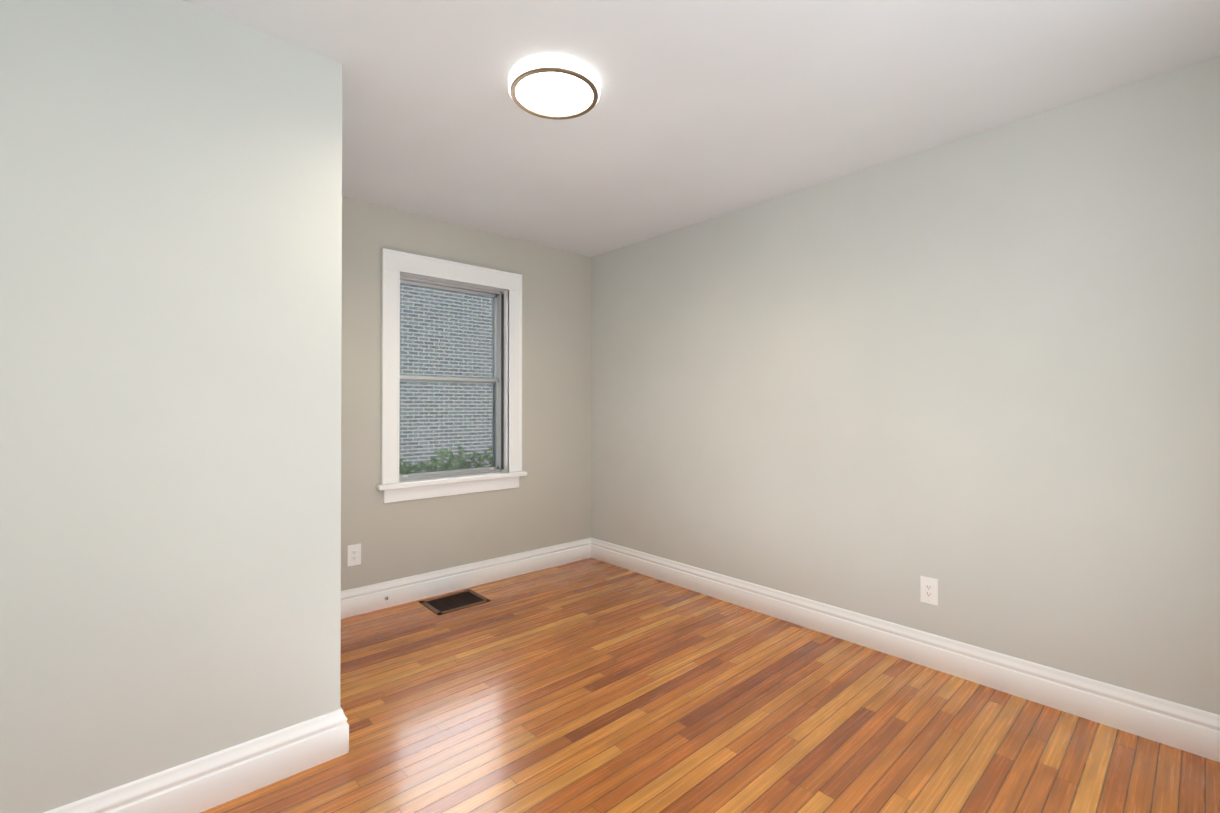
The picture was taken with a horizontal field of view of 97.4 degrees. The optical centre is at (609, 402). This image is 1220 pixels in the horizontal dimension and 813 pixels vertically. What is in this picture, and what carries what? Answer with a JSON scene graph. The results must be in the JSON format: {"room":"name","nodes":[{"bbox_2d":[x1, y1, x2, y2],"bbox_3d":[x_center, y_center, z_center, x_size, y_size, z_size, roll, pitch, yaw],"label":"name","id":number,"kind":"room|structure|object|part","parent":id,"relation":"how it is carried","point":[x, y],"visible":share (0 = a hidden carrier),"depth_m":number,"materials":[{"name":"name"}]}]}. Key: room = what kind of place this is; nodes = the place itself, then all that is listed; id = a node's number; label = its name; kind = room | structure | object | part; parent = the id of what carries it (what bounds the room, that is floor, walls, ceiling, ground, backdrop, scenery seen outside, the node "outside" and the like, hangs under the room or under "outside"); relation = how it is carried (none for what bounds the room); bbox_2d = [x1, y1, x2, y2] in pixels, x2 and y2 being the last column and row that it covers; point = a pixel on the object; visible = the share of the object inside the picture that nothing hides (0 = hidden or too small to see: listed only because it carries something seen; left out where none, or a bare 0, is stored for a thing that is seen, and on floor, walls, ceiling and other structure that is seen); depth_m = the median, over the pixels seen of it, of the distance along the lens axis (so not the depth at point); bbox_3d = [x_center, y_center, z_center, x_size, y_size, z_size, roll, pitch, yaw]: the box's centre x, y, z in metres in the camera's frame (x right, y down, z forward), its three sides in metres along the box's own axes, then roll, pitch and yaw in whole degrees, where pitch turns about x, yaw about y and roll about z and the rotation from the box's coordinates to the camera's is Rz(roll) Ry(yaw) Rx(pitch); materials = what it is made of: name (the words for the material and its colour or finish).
{"room":"empty bedroom","nodes":[
{"label":"empty bedroom","id":0,"kind":"room"},
{"bbox_2d":[0,0,341,812],"bbox_3d":[-1.868,0.016,2.188,1.050,2.600,1.385,0,-1,-42],"label":"wall","id":1,"kind":"structure","parent":0,"point":[170,382],"depth_m":1.68,"materials":[{"name":"paint"}]},
{"bbox_2d":[44,710,339,812],"bbox_3d":[-1.407,1.231,1.646,1.020,0.164,0.024,0,-1,-42],"label":"baseboard","id":2,"kind":"structure","parent":1,"relation":"attached to","point":[212,780],"depth_m":1.76,"materials":[{"name":"white wood"}]},
{"bbox_2d":[338,707,348,755],"bbox_3d":[-1.453,1.236,2.520,0.024,0.164,1.384,0,-1,-42],"label":"baseboard","id":3,"kind":"structure","parent":1,"relation":"attached to","point":[344,726],"depth_m":2.01,"materials":[{"name":"white wood"}]},
{"bbox_2d":[341,197,590,590],"bbox_3d":[-1.510,0.025,3.578,3.845,2.600,0.200,0,-1,-42],"label":"wall","id":4,"kind":"structure","parent":0,"point":[546,503],"depth_m":3.91,"materials":[{"name":"paint"}]},
{"bbox_2d":[347,543,360,566],"bbox_3d":[-1.598,0.952,3.351,0.080,0.132,0.009,0,-1,-42],"label":"electrical outlet","id":5,"kind":"object","parent":4,"relation":"attached to","point":[354,555],"visible":1,"depth_m":3.35,"materials":[{"name":"white plastic"}]},
{"bbox_2d":[376,248,526,502],"bbox_3d":[-1.138,-0.171,3.873,1.110,1.647,0.262,0,-1,-42],"label":"window","id":6,"kind":"structure","parent":4,"relation":"in","point":[503,289],"depth_m":3.85,"materials":[{"name":"white wood"}]},
{"bbox_2d":[399,284,492,473],"bbox_3d":[-1.202,-0.167,3.944,0.776,1.336,0.001,0,-1,-42],"label":"screen","id":7,"kind":"object","parent":6,"relation":"attached to","point":[422,392],"depth_m":3.93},
{"bbox_3d":[-1.174,-0.168,3.913,0.764,1.324,0.037,0,-1,-42],"label":"glass","id":8,"kind":"part","parent":6,"relation":"part of","materials":[{"name":"clear glass"}]},
{"bbox_3d":[-1.167,-0.168,3.905,0.830,1.390,0.115,0,-1,-42],"label":"frame","id":9,"kind":"part","parent":6,"relation":"part of","materials":[{"name":"silver metal"}]},
{"bbox_2d":[341,538,591,618],"bbox_3d":[-1.054,1.245,3.829,2.370,0.164,0.024,0,-1,-42],"label":"baseboard","id":10,"kind":"structure","parent":4,"relation":"attached to","point":[369,598],"depth_m":3.79,"materials":[{"name":"white wood"}]},
{"bbox_2d":[182,0,1219,256],"bbox_3d":[-0.129,-1.345,2.055,3.845,0.120,4.325,0,-1,-42],"label":"ceiling","id":11,"kind":"structure","parent":0,"point":[702,110],"depth_m":2.18,"materials":[{"name":"paint"}]},
{"bbox_2d":[508,55,599,119],"bbox_3d":[-0.223,-1.257,2.155,0.366,0.054,0.366,0,-1,-42],"label":"lamp","id":12,"kind":"object","parent":11,"relation":"attached to","point":[554,87],"visible":1,"depth_m":2.10,"materials":[{"name":"white"}]},
{"bbox_2d":[201,558,1219,812],"bbox_3d":[-0.129,1.375,2.037,3.845,0.120,4.325,0,-1,-42],"label":"floor","id":13,"kind":"structure","parent":0,"point":[589,686],"depth_m":2.18,"materials":[{"name":"brown wood"}]},
{"bbox_2d":[419,589,490,614],"bbox_3d":[-1.031,1.380,3.573,0.370,0.120,0.301,0,-1,-42],"label":"floor vent","id":14,"kind":"object","parent":13,"relation":"in","point":[444,604],"visible":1,"depth_m":3.57,"materials":[{"name":"brown metal"}]},
{"bbox_2d":[591,55,1219,714],"bbox_3d":[1.292,0.023,3.192,0.200,2.600,4.125,0,-1,-42],"label":"wall","id":15,"kind":"structure","parent":0,"point":[977,375],"depth_m":2.57,"materials":[{"name":"paint"}]},
{"bbox_2d":[592,538,1219,761],"bbox_3d":[1.142,1.241,3.183,0.024,0.164,3.925,0,-1,-42],"label":"baseboard","id":16,"kind":"structure","parent":15,"relation":"attached to","point":[1176,725],"depth_m":2.55,"materials":[{"name":"white wood"}]},
{"bbox_2d":[920,576,937,605],"bbox_3d":[1.600,0.941,2.688,0.009,0.132,0.080,0,-1,-42],"label":"electrical outlet","id":17,"kind":"object","parent":15,"relation":"attached to","point":[928,590],"visible":1,"depth_m":2.69,"materials":[{"name":"white plastic"}]},
{"label":"outside","id":18,"kind":"structure","parent":0,"visible":0},
{"bbox_2d":[399,284,492,471],"bbox_3d":[-3.424,-2.924,11.363,18.000,9.400,0.300,0,-1,-42],"label":"brick wall","id":19,"kind":"structure","parent":18,"point":[468,367],"depth_m":11.13,"materials":[{"name":"grey brick"}]},
{"bbox_3d":[-1.047,1.619,8.697,18.000,0.480,6.800,0,-1,-42],"label":"ground","id":20,"kind":"structure","parent":18,"visible":0},
{"bbox_2d":[399,446,492,473],"bbox_3d":[-1.458,0.869,4.763,2.629,0.978,0.909,0,-1,-42],"label":"bush","id":21,"kind":"object","parent":20,"relation":"on","point":[450,460],"depth_m":4.76,"materials":[{"name":"green plant"}]}
]}

